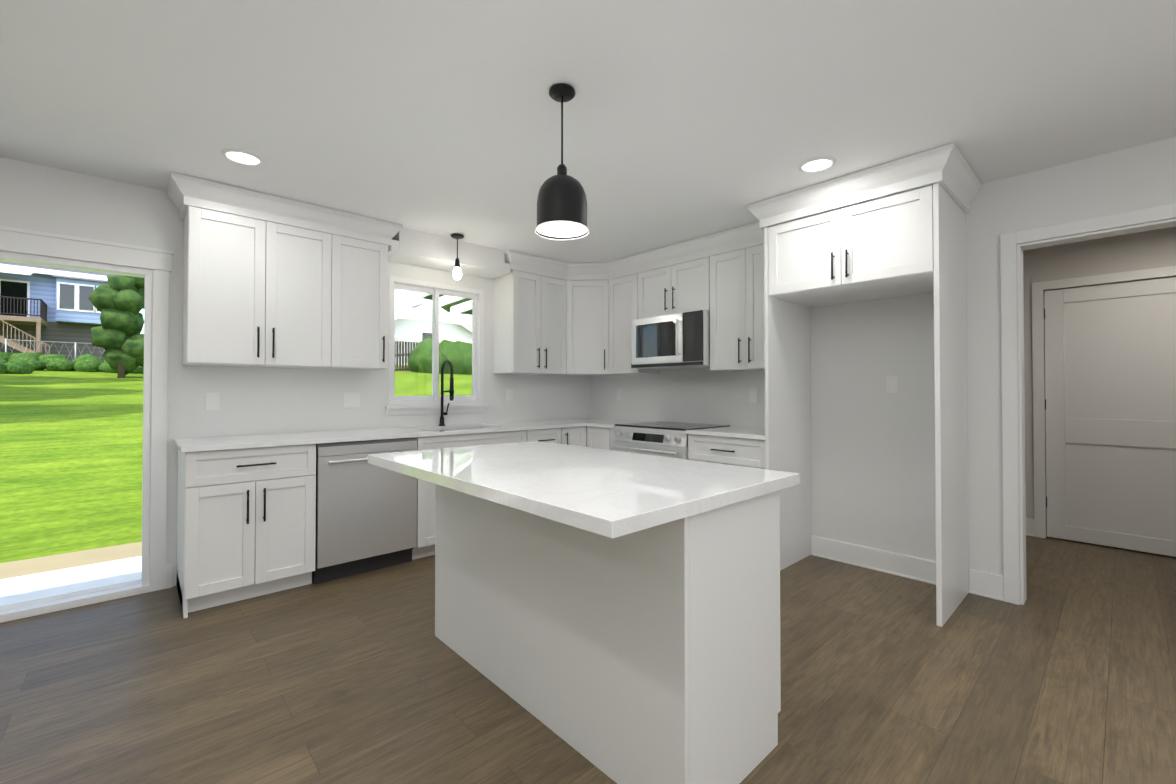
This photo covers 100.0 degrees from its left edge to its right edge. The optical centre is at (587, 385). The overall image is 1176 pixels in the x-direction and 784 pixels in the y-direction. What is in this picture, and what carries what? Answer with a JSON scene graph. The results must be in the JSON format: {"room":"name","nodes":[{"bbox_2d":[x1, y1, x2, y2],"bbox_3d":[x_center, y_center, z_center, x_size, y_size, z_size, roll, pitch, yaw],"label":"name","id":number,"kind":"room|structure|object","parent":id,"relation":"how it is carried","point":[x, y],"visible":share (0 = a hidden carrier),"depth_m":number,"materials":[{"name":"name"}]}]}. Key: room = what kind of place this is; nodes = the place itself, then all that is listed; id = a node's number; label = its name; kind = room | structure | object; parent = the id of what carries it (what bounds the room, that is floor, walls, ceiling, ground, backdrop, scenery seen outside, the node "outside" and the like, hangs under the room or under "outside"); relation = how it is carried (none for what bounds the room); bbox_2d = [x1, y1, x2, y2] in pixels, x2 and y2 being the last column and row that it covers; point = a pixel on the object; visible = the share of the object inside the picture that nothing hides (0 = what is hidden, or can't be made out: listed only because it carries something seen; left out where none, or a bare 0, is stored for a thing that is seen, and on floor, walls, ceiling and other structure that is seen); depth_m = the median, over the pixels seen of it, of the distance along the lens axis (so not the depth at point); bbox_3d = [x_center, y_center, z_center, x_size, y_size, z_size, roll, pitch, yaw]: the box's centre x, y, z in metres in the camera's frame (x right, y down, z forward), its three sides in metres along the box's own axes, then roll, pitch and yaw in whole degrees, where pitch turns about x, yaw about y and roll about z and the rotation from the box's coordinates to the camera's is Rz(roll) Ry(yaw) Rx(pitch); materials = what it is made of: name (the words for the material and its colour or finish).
{"room":"kitchen","nodes":[
{"label":"kitchen","id":0,"kind":"room"},
{"bbox_2d":[0,157,589,586],"bbox_3d":[-1.573,0.066,4.077,9.000,2.500,0.150,1,-1,-43],"label":"wall","id":1,"kind":"structure","parent":0,"point":[252,399],"depth_m":3.23,"materials":[{"name":"paint"}]},
{"bbox_2d":[0,226,173,622],"bbox_3d":[-3.354,0.201,2.411,2.015,2.070,0.170,1,-1,-43],"label":"door frame","id":2,"kind":"structure","parent":1,"relation":"attached to","point":[158,261],"depth_m":2.97,"materials":[{"name":"white paint"}]},
{"bbox_2d":[205,393,218,410],"bbox_3d":[-2.425,0.105,3.186,0.072,0.115,0.008,1,-1,-43],"label":"electrical outlet plate","id":3,"kind":"object","parent":1,"relation":"attached to","point":[211,401],"visible":1,"depth_m":3.18,"materials":[{"name":"white paint"}]},
{"bbox_2d":[168,172,401,369],"bbox_3d":[-1.984,-0.657,3.343,1.310,1.065,0.383,1,-1,-43],"label":"upper cabinet","id":4,"kind":"object","parent":1,"relation":"attached to","point":[269,280],"visible":1,"depth_m":3.17,"materials":[{"name":"white paint"}]},
{"bbox_2d":[344,392,359,407],"bbox_3d":[-1.799,0.112,3.761,0.115,0.115,0.008,1,-1,-43],"label":"electrical outlet plate","id":5,"kind":"object","parent":1,"relation":"attached to","point":[351,399],"visible":1,"depth_m":3.76,"materials":[{"name":"white paint"}]},
{"bbox_2d":[389,276,483,405],"bbox_3d":[-1.317,-0.354,4.295,0.865,1.045,0.115,1,-1,-43],"label":"window unit","id":6,"kind":"structure","parent":1,"relation":"in","point":[435,290],"depth_m":4.30,"materials":[{"name":"white plastic"}]},
{"bbox_2d":[385,404,487,414],"bbox_3d":[-1.282,0.205,4.250,0.925,0.075,0.080,1,-1,-43],"label":"window sill","id":7,"kind":"structure","parent":1,"relation":"attached to","point":[454,408],"depth_m":4.18,"materials":[{"name":"white paint"}]},
{"bbox_2d":[507,389,512,400],"bbox_3d":[-0.747,0.093,4.729,0.072,0.115,0.008,1,-1,-43],"label":"electrical outlet plate","id":8,"kind":"object","parent":1,"relation":"attached to","point":[509,394],"visible":1,"depth_m":4.73,"materials":[{"name":"white paint"}]},
{"bbox_2d":[493,270,565,374],"bbox_3d":[-0.534,-0.566,4.693,0.623,0.914,0.358,1,-1,-43],"label":"upper cabinet","id":9,"kind":"object","parent":1,"relation":"attached to","point":[529,323],"visible":1,"depth_m":4.55,"materials":[{"name":"white paint"}]},
{"bbox_2d":[557,280,620,375],"bbox_3d":[0.005,-0.562,5.015,0.613,0.914,0.613,1,-1,-43],"label":"upper cabinet","id":10,"kind":"object","parent":1,"relation":"attached to","point":[587,327],"visible":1,"depth_m":4.79,"materials":[{"name":"white paint"}]},
{"bbox_2d":[0,535,1175,783],"bbox_3d":[1.050,1.252,1.212,9.000,0.060,7.600,1,-1,-43],"label":"floor","id":11,"kind":"structure","parent":0,"point":[1064,673],"depth_m":2.00,"materials":[{"name":"brown wood"}]},
{"bbox_2d":[176,444,315,617],"bbox_3d":[-2.099,0.801,3.036,0.628,0.885,0.654,1,-1,-43],"label":"base cabinet","id":12,"kind":"object","parent":11,"relation":"on","point":[246,523],"visible":0.98,"depth_m":2.80,"materials":[{"name":"white paint"}]},
{"bbox_2d":[312,438,416,583],"bbox_3d":[-1.617,0.810,3.450,0.624,0.878,0.643,1,-1,-43],"label":"dishwasher","id":13,"kind":"object","parent":11,"relation":"on","point":[365,516],"visible":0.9,"depth_m":3.21,"materials":[{"name":"grey metal"}]},
{"bbox_2d":[412,430,525,559],"bbox_3d":[-1.051,0.812,4.001,0.937,0.885,0.654,1,-1,-43],"label":"base cabinet","id":14,"kind":"object","parent":11,"relation":"on","point":[425,519],"visible":0.19,"depth_m":3.56,"materials":[{"name":"white paint"}]},
{"bbox_2d":[526,428,560,443],"bbox_3d":[-0.567,0.818,4.446,0.372,0.885,0.654,1,-1,-43],"label":"base cabinet","id":15,"kind":"object","parent":11,"relation":"on","point":[552,435],"visible":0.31,"depth_m":4.24,"materials":[{"name":"white paint"}]},
{"bbox_2d":[561,426,614,449],"bbox_3d":[0.021,0.821,4.761,0.913,0.885,0.986,1,-1,-43],"label":"base cabinet","id":16,"kind":"object","parent":11,"relation":"on","point":[594,437],"visible":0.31,"depth_m":4.46,"materials":[{"name":"white paint"}]},
{"bbox_2d":[174,418,601,452],"bbox_3d":[-1.054,0.355,4.010,3.518,0.030,0.645,1,-1,-43],"label":"countertop","id":17,"kind":"structure","parent":16,"relation":"on","point":[199,444],"depth_m":3.33,"materials":[{"name":"white stone"}]},
{"bbox_2d":[439,360,453,425],"bbox_3d":[-1.167,0.066,4.136,0.094,0.552,0.219,1,-1,-43],"label":"faucet","id":18,"kind":"object","parent":17,"relation":"on","point":[451,392],"visible":1,"depth_m":4.16,"materials":[{"name":"black metal"}]},
{"bbox_2d":[428,427,482,430],"bbox_3d":[-1.060,0.486,3.987,0.728,0.230,0.438,1,-1,-43],"label":"sink bowl","id":19,"kind":"object","parent":17,"relation":"attached to","point":[451,429],"visible":0.02,"depth_m":4.18,"materials":[{"name":"silver metal"}]},
{"bbox_2d":[586,418,654,427],"bbox_3d":[0.331,0.362,4.610,0.668,0.030,0.339,1,-1,-43],"label":"countertop","id":20,"kind":"structure","parent":16,"relation":"on","point":[606,423],"depth_m":4.59,"materials":[{"name":"white stone"}]},
{"bbox_2d":[435,484,780,783],"bbox_3d":[-0.022,0.794,2.095,0.610,0.878,1.505,1,-1,-43],"label":"kitchen island","id":21,"kind":"object","parent":11,"relation":"on","point":[651,655],"visible":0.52,"depth_m":1.57,"materials":[{"name":"white paint"}]},
{"bbox_2d":[368,441,799,538],"bbox_3d":[-0.130,0.334,1.995,0.940,0.040,1.565,1,-1,-43],"label":"island countertop","id":22,"kind":"structure","parent":21,"relation":"on","point":[612,494],"depth_m":1.62,"materials":[{"name":"white stone"}]},
{"bbox_2d":[613,421,729,459],"bbox_3d":[0.685,0.796,4.183,0.692,0.922,0.756,1,-1,-43],"label":"range","id":23,"kind":"object","parent":11,"relation":"on","point":[663,438],"visible":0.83,"depth_m":3.99,"materials":[{"name":"silver metal"}]},
{"bbox_2d":[688,434,764,468],"bbox_3d":[1.181,0.809,3.690,0.654,0.885,0.633,1,-1,-43],"label":"base cabinet","id":24,"kind":"object","parent":11,"relation":"on","point":[743,452],"visible":0.27,"depth_m":3.48,"materials":[{"name":"white paint"}]},
{"bbox_2d":[686,426,764,439],"bbox_3d":[1.187,0.351,3.698,0.643,0.030,0.639,1,-1,-43],"label":"countertop","id":25,"kind":"structure","parent":24,"relation":"on","point":[757,433],"depth_m":3.57,"materials":[{"name":"white stone"}]},
{"bbox_2d":[764,183,968,626],"bbox_3d":[1.713,0.101,3.099,0.684,2.286,0.960,1,-1,-43],"label":"tall cabinet","id":26,"kind":"object","parent":11,"relation":"on","point":[910,242],"visible":1,"depth_m":2.89,"materials":[{"name":"white paint"}]},
{"bbox_2d":[0,0,1175,262],"bbox_3d":[0.999,-1.247,1.296,9.000,0.060,7.750,1,-1,-43],"label":"ceiling","id":27,"kind":"structure","parent":0,"point":[684,120],"depth_m":2.07,"materials":[{"name":"paint"}]},
{"bbox_2d":[221,149,263,165],"bbox_3d":[-1.816,-1.196,2.598,0.184,0.010,0.184,1,-1,-43],"label":"recessed light","id":28,"kind":"object","parent":27,"relation":"in","point":[242,157],"visible":1,"depth_m":2.60,"materials":[{"name":"white paint"}]},
{"bbox_2d":[388,228,509,278],"bbox_3d":[-1.180,-1.088,4.132,1.051,0.188,0.318,1,-1,-43],"label":"valance","id":29,"kind":"object","parent":27,"relation":"attached to","point":[417,248],"visible":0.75,"depth_m":4.00,"materials":[{"name":"white paint"}]},
{"bbox_2d":[451,233,463,279],"bbox_3d":[-1.033,-1.009,3.901,0.104,0.353,0.104,1,-1,-43],"label":"light","id":30,"kind":"object","parent":27,"relation":"hanging from","point":[457,273],"visible":1,"depth_m":3.88,"materials":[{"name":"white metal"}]},
{"bbox_2d":[535,83,588,239],"bbox_3d":[-0.106,-0.917,2.021,0.224,0.581,0.224,1,-1,-43],"label":"pendant light","id":31,"kind":"object","parent":27,"relation":"hanging from","point":[561,207],"visible":0.98,"depth_m":1.96,"materials":[{"name":"black metal"}]},
{"bbox_2d":[799,157,835,172],"bbox_3d":[1.245,-1.195,2.683,0.184,0.010,0.184,1,-1,-43],"label":"recessed light","id":32,"kind":"object","parent":27,"relation":"in","point":[816,164],"visible":1,"depth_m":2.68,"materials":[{"name":"white paint"}]},
{"bbox_2d":[590,137,1175,575],"bbox_3d":[2.640,0.020,2.688,0.120,2.440,7.600,1,-1,-43],"label":"wall","id":33,"kind":"structure","parent":0,"point":[872,463],"depth_m":3.21,"materials":[{"name":"paint"}]},
{"bbox_2d":[617,389,621,399],"bbox_3d":[0.324,0.098,5.109,0.008,0.115,0.072,1,-1,-43],"label":"electrical outlet plate","id":34,"kind":"object","parent":33,"relation":"attached to","point":[619,394],"visible":1,"depth_m":5.10,"materials":[{"name":"white paint"}]},
{"bbox_2d":[609,274,659,374],"bbox_3d":[0.431,-0.565,4.740,0.358,0.914,0.376,1,-1,-43],"label":"upper cabinet","id":35,"kind":"object","parent":33,"relation":"attached to","point":[623,302],"visible":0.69,"depth_m":4.66,"materials":[{"name":"white paint"}]},
{"bbox_2d":[638,257,709,318],"bbox_3d":[0.817,-0.812,4.323,0.358,0.431,0.760,1,-1,-43],"label":"upper cabinet","id":36,"kind":"object","parent":33,"relation":"attached to","point":[678,288],"visible":0.75,"depth_m":4.19,"materials":[{"name":"white paint"}]},
{"bbox_2d":[631,310,709,369],"bbox_3d":[0.776,-0.373,4.280,0.468,0.438,0.756,1,-1,-43],"label":"microwave","id":37,"kind":"object","parent":36,"relation":"attached to","point":[676,341],"visible":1,"depth_m":4.10,"materials":[{"name":"silver metal"}]},
{"bbox_2d":[710,244,764,371],"bbox_3d":[1.291,-0.576,3.805,0.358,0.914,0.636,1,-1,-43],"label":"upper cabinet","id":38,"kind":"object","parent":33,"relation":"attached to","point":[737,322],"visible":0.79,"depth_m":3.77,"materials":[{"name":"white paint"}]},
{"bbox_2d":[505,143,981,280],"bbox_3d":[0.749,-1.109,3.814,3.611,0.151,0.949,0,-1,37],"label":"crown molding","id":39,"kind":"structure","parent":33,"relation":"attached to","point":[947,167],"depth_m":3.05,"materials":[{"name":"white paint"}]},
{"bbox_2d":[749,389,756,402],"bbox_3d":[1.340,0.085,4.006,0.008,0.115,0.072,1,-1,-43],"label":"electrical outlet plate","id":40,"kind":"object","parent":33,"relation":"attached to","point":[752,395],"visible":1,"depth_m":4.00,"materials":[{"name":"white paint"}]},
{"bbox_2d":[811,535,1003,600],"bbox_3d":[2.023,1.176,3.242,0.020,0.140,1.095,1,-1,-43],"label":"baseboard","id":41,"kind":"structure","parent":33,"relation":"attached to","point":[985,584],"depth_m":3.24,"materials":[{"name":"white paint"}]},
{"bbox_2d":[1000,203,1175,604],"bbox_3d":[2.803,0.180,2.509,0.156,2.115,1.058,1,-1,-43],"label":"door frame","id":42,"kind":"structure","parent":33,"relation":"attached to","point":[1011,246],"depth_m":2.82,"materials":[{"name":"white paint"}]},
{"bbox_2d":[1023,226,1175,539],"bbox_3d":[4.724,0.025,3.111,0.120,2.440,5.400,1,-1,-43],"label":"wall","id":43,"kind":"structure","parent":0,"point":[1151,249],"depth_m":3.95,"materials":[{"name":"paint"}]},
{"bbox_2d":[1026,518,1033,536],"bbox_3d":[3.326,1.191,4.513,0.020,0.140,1.125,1,-1,-43],"label":"baseboard","id":44,"kind":"structure","parent":43,"relation":"attached to","point":[1029,522],"depth_m":4.11,"materials":[{"name":"white paint"}]},
{"bbox_2d":[1044,277,1175,556],"bbox_3d":[4.033,0.228,3.756,0.110,2.024,0.820,1,-1,-43],"label":"hall door","id":45,"kind":"structure","parent":43,"relation":"in","point":[1110,379],"depth_m":3.79,"materials":[{"name":"white paint"}]},
{"label":"outside","id":46,"kind":"structure","parent":0,"visible":0},
{"bbox_2d":[0,542,141,605],"bbox_3d":[-4.368,1.441,2.815,80.000,0.200,1.800,1,-1,-43],"label":"patio slab","id":47,"kind":"object","parent":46,"point":[35,578],"depth_m":3.58,"materials":[{"name":"concrete"}]},
{"bbox_2d":[395,289,471,325],"bbox_3d":[-1.512,-0.139,7.337,6.900,3.035,4.540,1,-1,-43],"label":"pergola","id":48,"kind":"object","parent":47,"relation":"on","point":[422,315],"depth_m":8.67,"materials":[{"name":"white plastic"}]},
{"bbox_2d":[0,365,471,562],"bbox_3d":[-34.615,-0.789,35.722,80.000,5.110,88.550,1,-1,-43],"label":"lawn","id":49,"kind":"structure","parent":46,"point":[71,459],"depth_m":7.38,"materials":[{"name":"green plant"}]},
{"bbox_2d":[0,339,104,358],"bbox_3d":[-34.206,-1.669,19.631,28.860,1.350,0.060,1,-1,-43],"label":"fence","id":50,"kind":"object","parent":49,"relation":"on","point":[5,342],"visible":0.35,"depth_m":25.37,"materials":[{"name":"grey"}]},
{"bbox_2d":[0,261,115,361],"bbox_3d":[-36.846,-5.094,28.597,16.000,8.126,13.290,1,-1,-43],"label":"house","id":51,"kind":"structure","parent":49,"relation":"on","point":[40,303],"depth_m":28.98,"materials":[{"name":"blue wood"}]},
{"bbox_2d":[0,352,143,373],"bbox_3d":[-30.761,-1.050,16.183,30.522,1.512,6.918,1,-1,-43],"label":"bushes","id":52,"kind":"object","parent":49,"relation":"on","point":[21,363],"visible":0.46,"depth_m":22.63,"materials":[{"name":"green plant"}]},
{"bbox_2d":[88,275,144,377],"bbox_3d":[-19.564,-2.646,21.016,2.413,4.886,2.089,1,-1,-43],"label":"tree","id":53,"kind":"object","parent":49,"relation":"on","point":[117,301],"visible":0.83,"depth_m":20.47,"materials":[{"name":"green plant"}]},
{"bbox_2d":[395,341,418,370],"bbox_3d":[-8.509,-0.916,21.537,5.215,2.054,0.021,1,-1,-43],"label":"picket fence","id":54,"kind":"object","parent":49,"relation":"on","point":[409,347],"depth_m":21.84,"materials":[{"name":"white wood"}]},
{"bbox_2d":[395,303,471,365],"bbox_3d":[-13.537,-2.857,34.103,9.100,4.332,12.210,1,-1,-43],"label":"house","id":55,"kind":"structure","parent":49,"relation":"on","point":[463,335],"depth_m":29.66,"materials":[{"name":"white"}]},
{"bbox_2d":[407,337,471,374],"bbox_3d":[-5.296,-1.038,22.554,5.721,2.089,1.961,1,-1,-43],"label":"shrubs","id":56,"kind":"object","parent":49,"relation":"on","point":[422,367],"depth_m":21.29,"materials":[{"name":"green plant"}]},
{"bbox_2d":[423,294,471,326],"bbox_3d":[-12.879,-7.681,48.198,7.194,11.165,7.171,1,-1,-43],"label":"tree","id":57,"kind":"object","parent":49,"relation":"on","point":[447,308],"depth_m":46.19,"materials":[{"name":"green plant"}]}
]}

